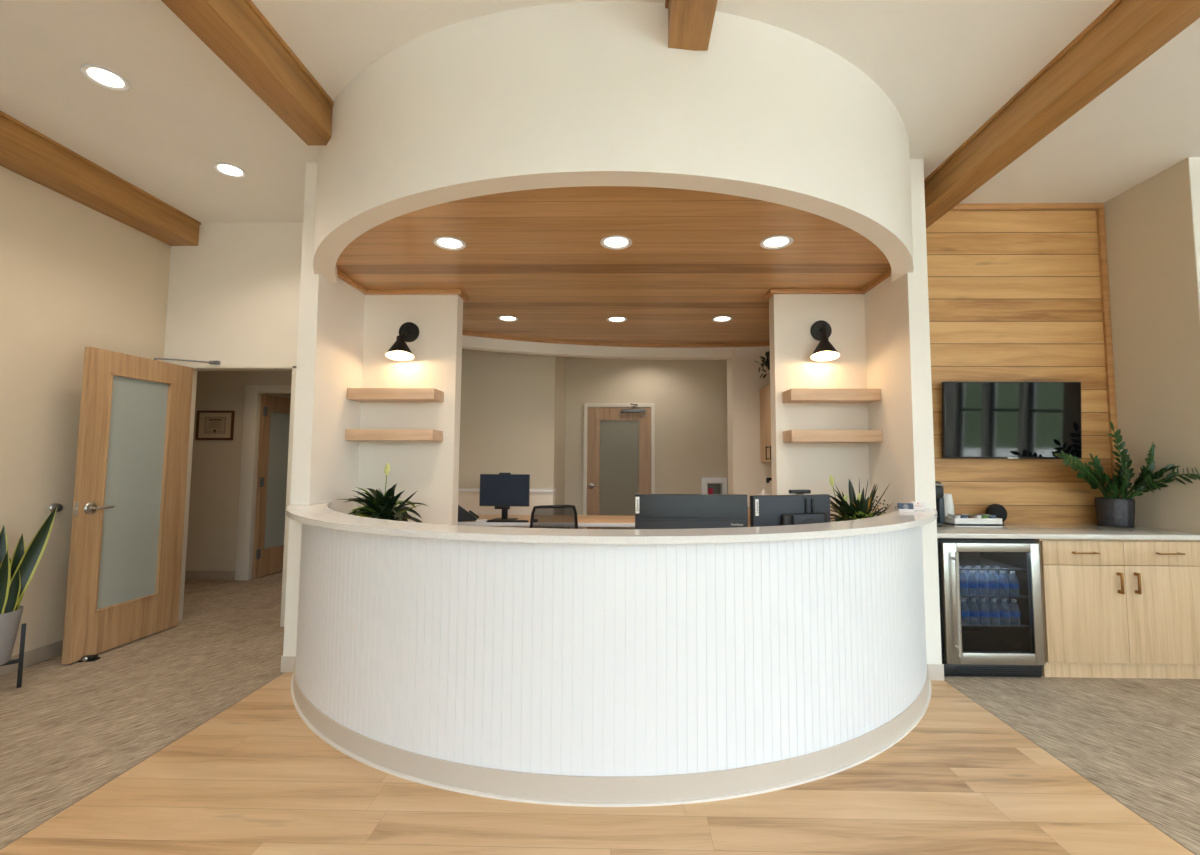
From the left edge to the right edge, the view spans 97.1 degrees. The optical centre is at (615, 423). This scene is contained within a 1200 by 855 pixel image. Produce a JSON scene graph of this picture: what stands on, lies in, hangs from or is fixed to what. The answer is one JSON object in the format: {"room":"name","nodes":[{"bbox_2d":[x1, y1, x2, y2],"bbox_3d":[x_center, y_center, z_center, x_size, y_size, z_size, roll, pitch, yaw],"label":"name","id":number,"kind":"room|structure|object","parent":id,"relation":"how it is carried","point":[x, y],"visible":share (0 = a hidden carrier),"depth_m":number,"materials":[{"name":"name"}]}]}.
{"room":"reception area","nodes":[
{"label":"reception area","id":0,"kind":"room"},
{"bbox_2d":[0,166,170,655],"bbox_3d":[-4.008,-0.300,0.709,0.150,3.415,7.820,0,-4,1],"label":"wall","id":1,"kind":"structure","parent":0,"point":[74,277],"depth_m":3.65,"materials":[{"name":"beige paint"}]},
{"bbox_2d":[0,640,62,675],"bbox_3d":[-3.938,1.349,0.534,0.008,0.100,7.700,0,-4,1],"label":"baseboard","id":2,"kind":"structure","parent":1,"relation":"attached to","point":[49,651],"depth_m":3.55,"materials":[{"name":"beige plastic"}]},
{"bbox_2d":[49,503,62,511],"bbox_3d":[-3.857,0.583,3.658,0.043,0.062,0.062,0,-4,1],"label":"bumper cover","id":3,"kind":"object","parent":1,"relation":"attached to","point":[52,506],"visible":0.85,"depth_m":3.65,"materials":[{"name":"silver metal"}]},
{"bbox_2d":[164,222,302,365],"bbox_3d":[-2.994,-0.032,4.531,1.731,3.415,0.120,0,-4,1],"label":"wall","id":4,"kind":"structure","parent":1,"relation":"in","point":[234,295],"depth_m":4.55,"materials":[{"name":"white paint"}]},
{"bbox_2d":[178,366,295,626],"bbox_3d":[-3.208,0.593,4.492,1.025,2.160,0.144,0,-4,1],"label":"door frame","id":5,"kind":"structure","parent":4,"relation":"attached to","point":[195,368],"depth_m":4.49,"materials":[{"name":"white wood"}]},
{"bbox_2d":[61,347,219,663],"bbox_3d":[-3.604,0.533,4.029,0.316,2.188,0.909,-1,-4,17],"label":"door","id":6,"kind":"structure","parent":5,"relation":"attached to","point":[127,530],"depth_m":3.92,"materials":[{"name":"brown wood"}]},
{"bbox_2d":[185,371,291,570],"bbox_3d":[-3.790,0.075,6.143,3.384,3.415,0.060,0,-4,1],"label":"wall","id":7,"kind":"structure","parent":0,"point":[216,464],"depth_m":6.09,"materials":[{"name":"beige paint"}]},
{"bbox_2d":[185,571,234,579],"bbox_3d":[-4.820,1.723,6.015,1.040,0.100,0.008,0,-4,1],"label":"baseboard","id":8,"kind":"structure","parent":7,"relation":"attached to","point":[189,575],"depth_m":6.01,"materials":[{"name":"beige plastic"}]},
{"bbox_2d":[195,411,234,439],"bbox_3d":[-4.628,0.022,6.121,0.430,0.340,0.021,0,-4,1],"label":"diploma","id":9,"kind":"object","parent":7,"relation":"attached to","point":[210,425],"visible":1,"depth_m":6.12,"materials":[{"name":"brown wood"}]},
{"bbox_2d":[235,385,290,580],"bbox_3d":[-3.715,0.671,6.093,1.160,2.220,0.095,0,-4,1],"label":"trim","id":10,"kind":"structure","parent":7,"relation":"attached to","point":[252,401],"depth_m":6.07,"materials":[{"name":"beige paint"}]},
{"bbox_2d":[263,394,290,398],"bbox_3d":[-4.716,0.123,6.899,1.503,3.415,4.800,0,-4,1],"label":"wall","id":11,"kind":"structure","parent":0,"point":[278,395],"depth_m":8.40,"materials":[{"name":"beige paint"}]},
{"bbox_2d":[252,395,290,577],"bbox_3d":[-4.038,0.743,6.529,0.108,2.108,0.877,0,-4,7],"label":"door","id":12,"kind":"structure","parent":11,"relation":"in","point":[268,553],"depth_m":6.29,"materials":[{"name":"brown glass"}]},
{"bbox_2d":[283,163,364,655],"bbox_3d":[-2.033,0.090,6.241,0.126,3.415,5.414,0,-4,1],"label":"wall","id":13,"kind":"structure","parent":0,"point":[325,465],"depth_m":3.65,"materials":[{"name":"white paint"}]},
{"bbox_2d":[280,656,295,672],"bbox_3d":[-2.078,1.588,3.879,0.154,0.100,0.922,0,-4,1],"label":"baseboard","id":14,"kind":"structure","parent":13,"relation":"attached to","point":[287,662],"depth_m":3.42,"materials":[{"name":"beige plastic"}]},
{"bbox_2d":[357,295,462,524],"bbox_3d":[-1.636,-0.047,4.235,0.745,3.415,0.140,0,-4,1],"label":"wall","id":15,"kind":"structure","parent":0,"point":[430,469],"depth_m":4.18,"materials":[{"name":"white paint"}]},
{"bbox_2d":[345,429,442,440],"bbox_3d":[-1.683,0.092,4.045,0.657,0.082,0.221,0,-4,1],"label":"floating shelf","id":16,"kind":"object","parent":15,"relation":"attached to","point":[350,434],"visible":1,"depth_m":3.94,"materials":[{"name":"brown wood"}]},
{"bbox_2d":[347,388,443,401],"bbox_3d":[-1.681,-0.215,4.066,0.657,0.083,0.221,0,-4,1],"label":"floating shelf","id":17,"kind":"object","parent":15,"relation":"attached to","point":[356,394],"visible":1,"depth_m":3.96,"materials":[{"name":"brown wood"}]},
{"bbox_2d":[385,322,418,360],"bbox_3d":[-1.654,-0.652,4.088,0.207,0.317,0.237,0,-4,1],"label":"wall sconce","id":18,"kind":"object","parent":15,"relation":"attached to","point":[408,331],"visible":1,"depth_m":4.13,"materials":[{"name":"black metal"}]},
{"bbox_2d":[458,492,554,527],"bbox_3d":[-1.351,1.302,6.227,1.245,1.000,0.170,0,-4,1],"label":"wall","id":19,"kind":"structure","parent":0,"point":[468,501],"depth_m":6.17,"materials":[{"name":"white paint"}]},
{"bbox_2d":[458,488,555,491],"bbox_3d":[-1.346,0.789,6.250,1.252,0.028,0.195,0,-4,1],"label":"trim","id":20,"kind":"structure","parent":19,"relation":"on","point":[459,489],"depth_m":6.16,"materials":[{"name":"white wood"}]},
{"bbox_2d":[458,349,565,504],"bbox_3d":[-1.339,0.153,7.113,1.228,3.415,1.440,0,-4,1],"label":"wall","id":21,"kind":"structure","parent":0,"point":[513,406],"depth_m":6.41,"materials":[{"name":"beige paint"}]},
{"bbox_2d":[0,672,1194,854],"bbox_3d":[-0.095,1.447,0.102,4.202,0.120,7.400,0,-4,1],"label":"floor","id":22,"kind":"structure","parent":0,"point":[253,778],"depth_m":2.08,"materials":[{"name":"brown wood"}]},
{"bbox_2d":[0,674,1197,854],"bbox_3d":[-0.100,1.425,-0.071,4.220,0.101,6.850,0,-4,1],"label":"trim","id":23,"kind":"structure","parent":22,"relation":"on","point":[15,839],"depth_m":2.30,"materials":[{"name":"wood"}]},
{"bbox_2d":[286,502,937,806],"bbox_3d":[-0.057,1.041,2.880,4.210,1.073,1.618,0,-4,1],"label":"reception desk","id":24,"kind":"object","parent":22,"relation":"on","point":[549,666],"depth_m":2.26,"materials":[{"name":"white wood"}]},
{"bbox_2d":[897,503,913,511],"bbox_3d":[1.746,0.507,3.198,0.088,0.053,0.038,0,-4,10],"label":"card holder","id":25,"kind":"object","parent":24,"relation":"on","point":[901,507],"visible":1,"depth_m":3.19,"materials":[{"name":"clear plastic"}]},
{"bbox_2d":[909,502,925,510],"bbox_3d":[1.886,0.516,3.315,0.088,0.053,0.038,0,-4,10],"label":"card holder","id":26,"kind":"object","parent":24,"relation":"on","point":[916,505],"visible":0.71,"depth_m":3.30,"materials":[{"name":"white paper"}]},
{"bbox_3d":[-0.053,1.228,3.163,3.952,0.740,1.755,0,-4,1],"label":"countertop","id":27,"kind":"structure","parent":22,"relation":"on","visible":0},
{"bbox_2d":[337,463,426,522],"bbox_3d":[-1.639,0.582,3.719,0.567,0.610,0.624,3,-5,-38],"label":"peace lily","id":28,"kind":"object","parent":27,"relation":"on","point":[380,506],"visible":0.66,"depth_m":3.67,"materials":[{"name":"plant"}]},
{"bbox_2d":[635,494,747,528],"bbox_3d":[0.414,0.620,2.987,0.616,0.450,0.220,0,-4,1],"label":"monitor","id":29,"kind":"object","parent":27,"relation":"on","point":[652,511],"visible":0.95,"depth_m":2.90,"materials":[{"name":"black plastic"}]},
{"bbox_2d":[750,494,830,526],"bbox_3d":[0.970,0.628,3.015,0.500,0.444,0.258,1,-4,-16],"label":"monitor","id":30,"kind":"object","parent":27,"relation":"on","point":[765,510],"visible":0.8,"depth_m":2.93,"materials":[{"name":"black plastic"}]},
{"bbox_2d":[789,489,810,493],"bbox_3d":[1.048,0.391,3.018,0.132,0.026,0.028,1,-4,-16],"label":"webcam","id":31,"kind":"object","parent":30,"relation":"on","point":[807,491],"visible":1,"depth_m":3.00,"materials":[{"name":"black plastic"}]},
{"bbox_2d":[829,475,890,521],"bbox_3d":[1.631,0.622,3.615,0.498,0.544,0.474,0,-4,1],"label":"arrangement","id":32,"kind":"object","parent":27,"relation":"on","point":[861,508],"visible":0.59,"depth_m":3.60,"materials":[{"name":"plant"}]},
{"bbox_2d":[0,0,1199,222],"bbox_3d":[0.464,-1.895,2.979,12.000,0.120,12.700,0,-4,1],"label":"ceiling","id":33,"kind":"structure","parent":0,"point":[947,67],"depth_m":2.85,"materials":[{"name":"paint"}]},
{"bbox_2d":[0,111,200,245],"bbox_3d":[-3.799,-1.904,0.755,0.256,0.207,7.700,0,-4,1],"label":"ceiling beam","id":34,"kind":"structure","parent":33,"relation":"attached to","point":[24,150],"depth_m":3.69,"materials":[{"name":"brown wood"}]},
{"bbox_2d":[80,64,130,90],"bbox_3d":[-2.739,-1.854,2.847,0.200,0.010,0.200,0,-4,1],"label":"recessed light","id":35,"kind":"object","parent":33,"relation":"in","point":[104,77],"visible":1,"depth_m":2.84,"materials":[{"name":"white plastic"}]},
{"bbox_2d":[213,162,246,177],"bbox_3d":[-2.732,-1.791,3.755,0.200,0.010,0.200,0,-4,1],"label":"recessed light","id":36,"kind":"object","parent":33,"relation":"in","point":[227,169],"visible":1,"depth_m":3.75,"materials":[{"name":"white plastic"}]},
{"bbox_2d":[161,0,333,145],"bbox_3d":[-1.775,-1.947,-0.005,0.210,0.207,6.255,0,-4,1],"label":"ceiling beam","id":37,"kind":"structure","parent":33,"relation":"attached to","point":[237,32],"depth_m":2.52,"materials":[{"name":"brown wood"}]},
{"bbox_2d":[665,0,717,50],"bbox_3d":[0.270,-1.964,-0.390,0.206,0.207,5.562,0,-4,1],"label":"ceiling beam","id":38,"kind":"structure","parent":33,"relation":"attached to","point":[690,22],"depth_m":2.24,"materials":[{"name":"brown wood"}]},
{"bbox_2d":[924,0,1199,227],"bbox_3d":[2.282,-1.894,0.496,0.220,0.207,7.415,0,-4,1],"label":"ceiling beam","id":39,"kind":"structure","parent":33,"relation":"attached to","point":[1128,32],"depth_m":2.68,"materials":[{"name":"brown wood"}]},
{"bbox_2d":[0,571,1199,854],"bbox_3d":[0.448,1.631,2.736,12.000,0.120,12.700,0,-4,1],"label":"floor","id":40,"kind":"structure","parent":0,"point":[68,730],"depth_m":2.91,"materials":[{"name":"beige carpet"}]},
{"bbox_2d":[0,623,26,687],"bbox_3d":[-3.701,1.389,3.078,0.264,0.372,0.264,0,-4,1],"label":"plant stand","id":41,"kind":"object","parent":40,"relation":"on","point":[20,660],"visible":1,"depth_m":3.18,"materials":[{"name":"black metal"}]},
{"bbox_2d":[0,506,56,664],"bbox_3d":[-3.694,0.955,3.133,0.328,0.911,0.371,0,-4,1],"label":"snake plant","id":42,"kind":"object","parent":41,"relation":"on","point":[16,573],"visible":1,"depth_m":3.17,"materials":[{"name":"green plant"}]},
{"bbox_2d":[78,655,99,661],"bbox_3d":[-3.580,1.596,3.605,0.090,0.034,0.066,1,-4,-10],"label":"door stop","id":43,"kind":"object","parent":40,"relation":"on","point":[88,658],"visible":1,"depth_m":3.59,"materials":[{"name":"black metal"}]},
{"bbox_2d":[458,515,634,528],"bbox_3d":[-0.335,1.399,5.690,3.280,0.742,0.780,0,-4,1],"label":"desk","id":44,"kind":"object","parent":40,"relation":"on","point":[583,520],"visible":0.08,"depth_m":5.48,"materials":[{"name":"brown wood"}]},
{"bbox_2d":[458,505,478,521],"bbox_3d":[-1.555,0.921,5.508,0.231,0.175,0.185,2,-4,-27],"label":"desk phone","id":45,"kind":"object","parent":44,"relation":"on","point":[463,515],"visible":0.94,"depth_m":5.42,"materials":[{"name":"black plastic"}]},
{"bbox_2d":[479,473,529,519],"bbox_3d":[-1.170,0.770,5.604,0.530,0.496,0.200,0,-4,4],"label":"monitor","id":46,"kind":"object","parent":44,"relation":"on","point":[502,491],"visible":0.91,"depth_m":5.57,"materials":[{"name":"black plastic"}]},
{"bbox_2d":[486,520,528,521],"bbox_3d":[-1.099,0.994,5.391,0.420,0.017,0.070,0,-4,0],"label":"keyboard","id":47,"kind":"object","parent":44,"relation":"on","point":[488,520],"visible":1,"depth_m":5.36,"materials":[{"name":"black plastic"}]},
{"bbox_2d":[530,505,577,528],"bbox_3d":[-0.570,1.224,4.897,0.640,0.980,0.625,1,-4,-6],"label":"office chair","id":48,"kind":"object","parent":40,"relation":"on","point":[542,516],"visible":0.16,"depth_m":4.67,"materials":[{"name":"black plastic"}]},
{"bbox_2d":[937,538,1044,676],"bbox_3d":[2.420,1.204,3.652,0.638,0.860,0.636,0,-4,1],"label":"beverage fridge","id":49,"kind":"object","parent":40,"relation":"on","point":[1001,650],"visible":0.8,"depth_m":3.42,"materials":[{"name":"silver metal"}]},
{"bbox_2d":[959,570,967,594],"bbox_3d":[2.297,1.054,3.512,0.064,0.159,0.062,0,-4,-3],"label":"water bottle","id":50,"kind":"object","parent":49,"relation":"in","point":[963,584],"visible":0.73,"depth_m":3.49,"materials":[{"name":"blue plastic"}]},
{"bbox_2d":[960,598,969,623],"bbox_3d":[2.296,1.238,3.501,0.064,0.159,0.062,-3,-5,36],"label":"water bottle","id":51,"kind":"object","parent":49,"relation":"in","point":[964,613],"visible":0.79,"depth_m":3.48,"materials":[{"name":"blue plastic"}]},
{"bbox_2d":[961,597,972,620],"bbox_3d":[2.364,1.244,3.571,0.062,0.159,0.064,3,-5,-33],"label":"water bottle","id":52,"kind":"object","parent":49,"relation":"in","point":[963,607],"visible":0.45,"depth_m":3.57,"materials":[{"name":"blue plastic"}]},
{"bbox_2d":[967,570,978,595],"bbox_3d":[2.363,1.054,3.510,0.064,0.159,0.062,0,-4,7],"label":"water bottle","id":53,"kind":"object","parent":49,"relation":"in","point":[971,584],"visible":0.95,"depth_m":3.49,"materials":[{"name":"blue plastic"}]},
{"bbox_2d":[968,598,979,623],"bbox_3d":[2.362,1.239,3.499,0.064,0.159,0.062,2,-4,-20],"label":"water bottle","id":54,"kind":"object","parent":49,"relation":"in","point":[973,613],"visible":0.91,"depth_m":3.49,"materials":[{"name":"blue plastic"}]},
{"bbox_2d":[970,568,980,592],"bbox_3d":[2.431,1.059,3.582,0.062,0.159,0.064,3,-5,-37],"label":"water bottle","id":55,"kind":"object","parent":49,"relation":"in","point":[974,580],"visible":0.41,"depth_m":3.58,"materials":[{"name":"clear plastic"}]},
{"bbox_2d":[971,598,982,620],"bbox_3d":[2.431,1.244,3.570,0.062,0.159,0.064,1,-4,-5],"label":"water bottle","id":56,"kind":"object","parent":49,"relation":"in","point":[973,607],"visible":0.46,"depth_m":3.56,"materials":[{"name":"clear plastic"}]},
{"bbox_2d":[977,571,988,595],"bbox_3d":[2.429,1.054,3.510,0.064,0.159,0.062,2,-4,-23],"label":"water bottle","id":57,"kind":"object","parent":49,"relation":"in","point":[981,584],"visible":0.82,"depth_m":3.49,"materials":[{"name":"blue plastic"}]},
{"bbox_2d":[978,598,989,624],"bbox_3d":[2.429,1.239,3.498,0.064,0.159,0.062,-1,-4,20],"label":"water bottle","id":58,"kind":"object","parent":49,"relation":"in","point":[983,613],"visible":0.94,"depth_m":3.49,"materials":[{"name":"blue plastic"}]},
{"bbox_2d":[980,568,991,592],"bbox_3d":[2.497,1.060,3.580,0.064,0.159,0.062,2,-4,-19],"label":"water bottle","id":59,"kind":"object","parent":49,"relation":"in","point":[984,580],"visible":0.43,"depth_m":3.57,"materials":[{"name":"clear plastic"}]},
{"bbox_2d":[981,598,992,621],"bbox_3d":[2.496,1.244,3.568,0.062,0.159,0.064,3,-5,-33],"label":"water bottle","id":60,"kind":"object","parent":49,"relation":"in","point":[983,608],"visible":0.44,"depth_m":3.56,"materials":[{"name":"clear plastic"}]},
{"bbox_2d":[987,571,998,595],"bbox_3d":[2.495,1.055,3.509,0.062,0.159,0.064,1,-4,-13],"label":"water bottle","id":61,"kind":"object","parent":49,"relation":"in","point":[991,584],"visible":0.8,"depth_m":3.49,"materials":[{"name":"blue plastic"}]},
{"bbox_2d":[959,557,1026,570],"bbox_3d":[2.422,0.975,3.709,0.571,0.012,0.475,0,-4,1],"label":"wire shelf","id":62,"kind":"object","parent":49,"relation":"attached to","point":[1010,565],"depth_m":3.64,"materials":[{"name":"grey metal"}]},
{"bbox_2d":[960,587,1027,597],"bbox_3d":[2.421,1.148,3.697,0.571,0.012,0.475,0,-4,1],"label":"wire shelf","id":63,"kind":"object","parent":49,"relation":"attached to","point":[1022,594],"depth_m":3.50,"materials":[{"name":"grey metal"}]},
{"bbox_2d":[989,598,999,624],"bbox_3d":[2.495,1.239,3.496,0.062,0.159,0.064,4,-5,-41],"label":"water bottle","id":64,"kind":"object","parent":49,"relation":"in","point":[993,613],"visible":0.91,"depth_m":3.48,"materials":[{"name":"blue plastic"}]},
{"bbox_2d":[961,617,1029,626],"bbox_3d":[2.420,1.333,3.684,0.571,0.012,0.475,0,-4,1],"label":"wire shelf","id":65,"kind":"object","parent":49,"relation":"attached to","point":[1024,622],"depth_m":3.47,"materials":[{"name":"grey metal"}]},
{"bbox_2d":[991,598,1002,621],"bbox_3d":[2.563,1.244,3.566,0.062,0.159,0.064,-2,-5,30],"label":"water bottle","id":66,"kind":"object","parent":49,"relation":"in","point":[993,608],"visible":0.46,"depth_m":3.56,"materials":[{"name":"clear plastic"}]},
{"bbox_2d":[997,571,1008,595],"bbox_3d":[2.561,1.055,3.507,0.064,0.159,0.062,3,-5,-35],"label":"water bottle","id":67,"kind":"object","parent":49,"relation":"in","point":[1005,585],"visible":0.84,"depth_m":3.49,"materials":[{"name":"blue plastic"}]},
{"bbox_2d":[998,599,1010,624],"bbox_3d":[2.561,1.239,3.494,0.064,0.159,0.062,-1,-4,22],"label":"water bottle","id":68,"kind":"object","parent":49,"relation":"in","point":[1003,613],"visible":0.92,"depth_m":3.48,"materials":[{"name":"blue plastic"}]},
{"bbox_2d":[1001,598,1012,621],"bbox_3d":[2.628,1.244,3.565,0.064,0.159,0.062,-1,-4,14],"label":"water bottle","id":69,"kind":"object","parent":49,"relation":"in","point":[1003,608],"visible":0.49,"depth_m":3.56,"materials":[{"name":"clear plastic"}]},
{"bbox_2d":[1008,571,1018,595],"bbox_3d":[2.629,1.055,3.506,0.064,0.159,0.062,-4,-6,45],"label":"water bottle","id":70,"kind":"object","parent":49,"relation":"in","point":[1015,585],"visible":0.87,"depth_m":3.49,"materials":[{"name":"blue plastic"}]},
{"bbox_2d":[1008,599,1020,624],"bbox_3d":[2.627,1.240,3.493,0.064,0.159,0.062,2,-4,-19],"label":"water bottle","id":71,"kind":"object","parent":49,"relation":"in","point":[1013,613],"visible":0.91,"depth_m":3.48,"materials":[{"name":"blue plastic"}]},
{"bbox_2d":[1032,539,1199,678],"bbox_3d":[3.289,1.207,3.675,1.062,0.882,0.650,0,-4,1],"label":"base cabinet","id":72,"kind":"object","parent":40,"relation":"on","point":[1112,608],"visible":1,"depth_m":3.39,"materials":[{"name":"brown wood"}]},
{"bbox_2d":[937,523,1199,539],"bbox_3d":[2.950,0.749,3.718,1.753,0.030,0.643,0,-4,1],"label":"countertop","id":73,"kind":"structure","parent":72,"relation":"on","point":[1009,530],"depth_m":3.48,"materials":[{"name":"grey stone"}]},
{"bbox_2d":[935,482,944,526],"bbox_3d":[2.218,0.580,3.849,0.210,0.318,0.277,0,-4,1],"label":"coffee maker","id":74,"kind":"object","parent":73,"relation":"on","point":[939,489],"visible":0.3,"depth_m":3.73,"materials":[{"name":"black plastic"}]},
{"bbox_2d":[943,494,953,515],"bbox_3d":[2.490,0.640,3.984,0.094,0.220,0.094,0,-4,1],"label":"cup stack","id":75,"kind":"object","parent":73,"relation":"on","point":[948,500],"visible":0.54,"depth_m":3.95,"materials":[{"name":"white paper"}]},
{"bbox_2d":[943,494,953,507],"bbox_3d":[2.490,0.583,3.988,0.093,0.106,0.093,0,-4,1],"label":"paper cup","id":76,"kind":"object","parent":75,"relation":"on","point":[948,500],"depth_m":3.95,"materials":[{"name":"white paper"}]},
{"bbox_2d":[943,516,1002,526],"bbox_3d":[2.577,0.710,3.837,0.334,0.060,0.150,0,-4,1],"label":"tray","id":77,"kind":"object","parent":73,"relation":"on","point":[955,522],"visible":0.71,"depth_m":3.76,"materials":[{"name":"white paper"}]},
{"bbox_2d":[985,504,1006,523],"bbox_3d":[2.850,0.677,3.969,0.144,0.147,0.110,0,-4,1],"label":"round speaker","id":78,"kind":"object","parent":73,"relation":"on","point":[998,510],"visible":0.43,"depth_m":3.93},
{"bbox_2d":[1054,421,1199,527],"bbox_3d":[3.586,0.355,3.725,0.767,0.762,0.513,-3,-5,40],"label":"plant","id":79,"kind":"object","parent":73,"relation":"on","point":[1112,510],"visible":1,"depth_m":3.78,"materials":[{"name":"green plant"}]},
{"bbox_2d":[313,1,913,282],"bbox_3d":[-0.044,-1.439,3.055,4.154,0.784,1.449,0,-4,1],"label":"wall header","id":80,"kind":"structure","parent":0,"point":[591,93],"depth_m":2.44,"materials":[{"name":"white paint"}]},
{"bbox_2d":[337,268,890,347],"bbox_3d":[-0.012,-0.990,4.907,3.960,0.036,2.562,0,-4,1],"label":"trim","id":81,"kind":"structure","parent":80,"relation":"attached to","point":[885,275],"depth_m":4.21,"materials":[{"name":"white paint"}]},
{"bbox_2d":[336,186,890,343],"bbox_3d":[-0.023,-1.074,4.304,3.960,0.050,3.777,0,-4,1],"label":"ceiling","id":82,"kind":"structure","parent":0,"point":[537,257],"depth_m":3.60,"materials":[{"name":"brown wood"}]},
{"bbox_2d":[433,236,465,249],"bbox_3d":[-1.033,-1.119,3.295,0.200,0.010,0.200,0,-4,1],"label":"recessed light","id":83,"kind":"object","parent":82,"relation":"in","point":[445,242],"visible":1,"depth_m":3.29,"materials":[{"name":"white plastic"}]},
{"bbox_2d":[497,315,518,321],"bbox_3d":[-1.027,-0.998,5.046,0.200,0.010,0.200,0,-4,1],"label":"recessed light","id":84,"kind":"object","parent":82,"relation":"in","point":[506,318],"visible":1,"depth_m":5.04,"materials":[{"name":"white plastic"}]},
{"bbox_2d":[600,235,631,248],"bbox_3d":[0.002,-1.115,3.270,0.200,0.010,0.200,0,-4,1],"label":"recessed light","id":85,"kind":"object","parent":82,"relation":"in","point":[615,241],"visible":1,"depth_m":3.27,"materials":[{"name":"white plastic"}]},
{"bbox_2d":[607,316,626,322],"bbox_3d":[0.011,-0.992,5.061,0.200,0.010,0.200,0,-4,1],"label":"recessed light","id":86,"kind":"object","parent":82,"relation":"in","point":[616,319],"visible":1,"depth_m":5.06,"materials":[{"name":"white plastic"}]},
{"bbox_2d":[711,316,732,321],"bbox_3d":[1.009,-0.990,5.027,0.200,0.010,0.200,0,-4,1],"label":"recessed light","id":87,"kind":"object","parent":82,"relation":"in","point":[718,318],"visible":1,"depth_m":5.03,"materials":[{"name":"white plastic"}]},
{"bbox_2d":[760,235,793,248],"bbox_3d":[0.987,-1.112,3.256,0.200,0.010,0.200,0,-4,1],"label":"recessed light","id":88,"kind":"object","parent":82,"relation":"in","point":[778,241],"visible":1,"depth_m":3.25,"materials":[{"name":"white plastic"}]},
{"bbox_2d":[462,335,769,359],"bbox_3d":[-0.026,-1.204,5.994,4.042,0.848,0.563,1,-4,-9],"label":"wall","id":89,"kind":"structure","parent":0,"point":[468,342],"depth_m":6.09,"materials":[{"name":"white paint"}]},
{"bbox_2d":[565,357,727,528],"bbox_3d":[0.481,0.192,7.557,3.070,3.415,0.120,0,-4,1],"label":"wall","id":90,"kind":"structure","parent":0,"point":[689,397],"depth_m":7.52,"materials":[{"name":"beige paint"}]},
{"bbox_2d":[587,404,650,528],"bbox_3d":[0.043,0.790,7.359,0.897,2.166,0.204,0,-4,1],"label":"door","id":91,"kind":"structure","parent":90,"relation":"in","point":[618,438],"depth_m":7.46,"materials":[{"name":"brown wood"}]},
{"bbox_2d":[583,403,654,528],"bbox_3d":[0.045,0.804,7.443,1.007,2.175,0.040,0,-4,1],"label":"trim","id":92,"kind":"structure","parent":90,"relation":"attached to","point":[586,405],"depth_m":7.46,"materials":[{"name":"white wood"}]},
{"bbox_2d":[701,478,726,493],"bbox_3d":[1.365,0.962,7.358,0.340,0.420,0.136,0,-4,1],"label":"picture frame","id":93,"kind":"object","parent":90,"relation":"attached to","point":[708,485],"visible":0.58,"depth_m":7.31,"materials":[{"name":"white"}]},
{"bbox_2d":[727,347,771,502],"bbox_3d":[1.666,0.105,6.212,0.648,3.415,0.330,0,-4,1],"label":"wall","id":94,"kind":"structure","parent":0,"point":[747,475],"depth_m":6.06,"materials":[{"name":"white paint"}]},
{"bbox_2d":[760,384,770,461],"bbox_3d":[1.788,-0.009,5.563,0.373,0.825,0.965,0,-4,1],"label":"upper cabinet","id":95,"kind":"object","parent":94,"relation":"attached to","point":[765,405],"visible":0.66,"depth_m":5.81,"materials":[{"name":"brown wood"}]},
{"bbox_2d":[755,351,769,378],"bbox_3d":[1.671,-0.615,5.613,0.364,0.388,0.364,2,-4,-21],"label":"trailing greenery","id":96,"kind":"object","parent":95,"relation":"on","point":[767,362],"visible":0.23,"depth_m":5.61,"materials":[{"name":"green plant"}]},
{"bbox_2d":[865,159,941,663],"bbox_3d":[2.055,0.103,6.162,0.131,3.415,5.414,0,-4,1],"label":"wall","id":97,"kind":"structure","parent":0,"point":[898,356],"depth_m":3.55,"materials":[{"name":"white paint"}]},
{"bbox_2d":[928,664,943,680],"bbox_3d":[1.990,1.570,3.344,0.159,0.100,0.008,0,-4,1],"label":"baseboard","id":98,"kind":"structure","parent":97,"relation":"attached to","point":[936,671],"depth_m":3.34,"materials":[{"name":"beige paint"}]},
{"bbox_2d":[769,210,1112,522],"bbox_3d":[2.640,-0.033,4.152,2.798,3.415,0.140,0,-4,1],"label":"wall","id":99,"kind":"structure","parent":0,"point":[1014,295],"depth_m":4.13,"materials":[{"name":"brown wood"}]},
{"bbox_2d":[810,320,839,360],"bbox_3d":[1.580,-0.648,4.026,0.207,0.328,0.237,0,-4,1],"label":"wall sconce","id":100,"kind":"object","parent":99,"relation":"attached to","point":[821,330],"visible":1,"depth_m":4.07,"materials":[{"name":"black metal"}]},
{"bbox_2d":[782,389,880,402],"bbox_3d":[1.619,-0.205,4.002,0.656,0.086,0.221,0,-4,1],"label":"floating shelf","id":101,"kind":"object","parent":99,"relation":"attached to","point":[791,395],"visible":1,"depth_m":3.89,"materials":[{"name":"brown wood"}]},
{"bbox_2d":[783,430,881,442],"bbox_3d":[1.618,0.098,3.981,0.656,0.087,0.221,0,-4,1],"label":"floating shelf","id":102,"kind":"object","parent":99,"relation":"attached to","point":[790,436],"visible":1,"depth_m":3.87,"materials":[{"name":"brown wood"}]},
{"bbox_2d":[942,382,1081,458],"bbox_3d":[3.004,-0.023,4.042,1.024,0.585,0.102,0,-4,1],"label":"television","id":103,"kind":"object","parent":99,"relation":"attached to","point":[981,420],"visible":0.98,"depth_m":4.01,"materials":[{"name":"black plastic"}]},
{"bbox_2d":[951,203,1120,497],"bbox_3d":[2.961,-0.492,4.115,1.757,2.501,0.025,0,-4,1],"label":"trim","id":104,"kind":"structure","parent":99,"relation":"attached to","point":[1099,207],"depth_m":4.14,"materials":[{"name":"brown wood"}]},
{"bbox_2d":[1104,157,1199,533],"bbox_3d":[5.052,-0.051,3.730,2.442,3.415,0.653,0,-4,1],"label":"wall","id":105,"kind":"structure","parent":0,"point":[1154,306],"depth_m":3.73,"materials":[{"name":"beige paint"}]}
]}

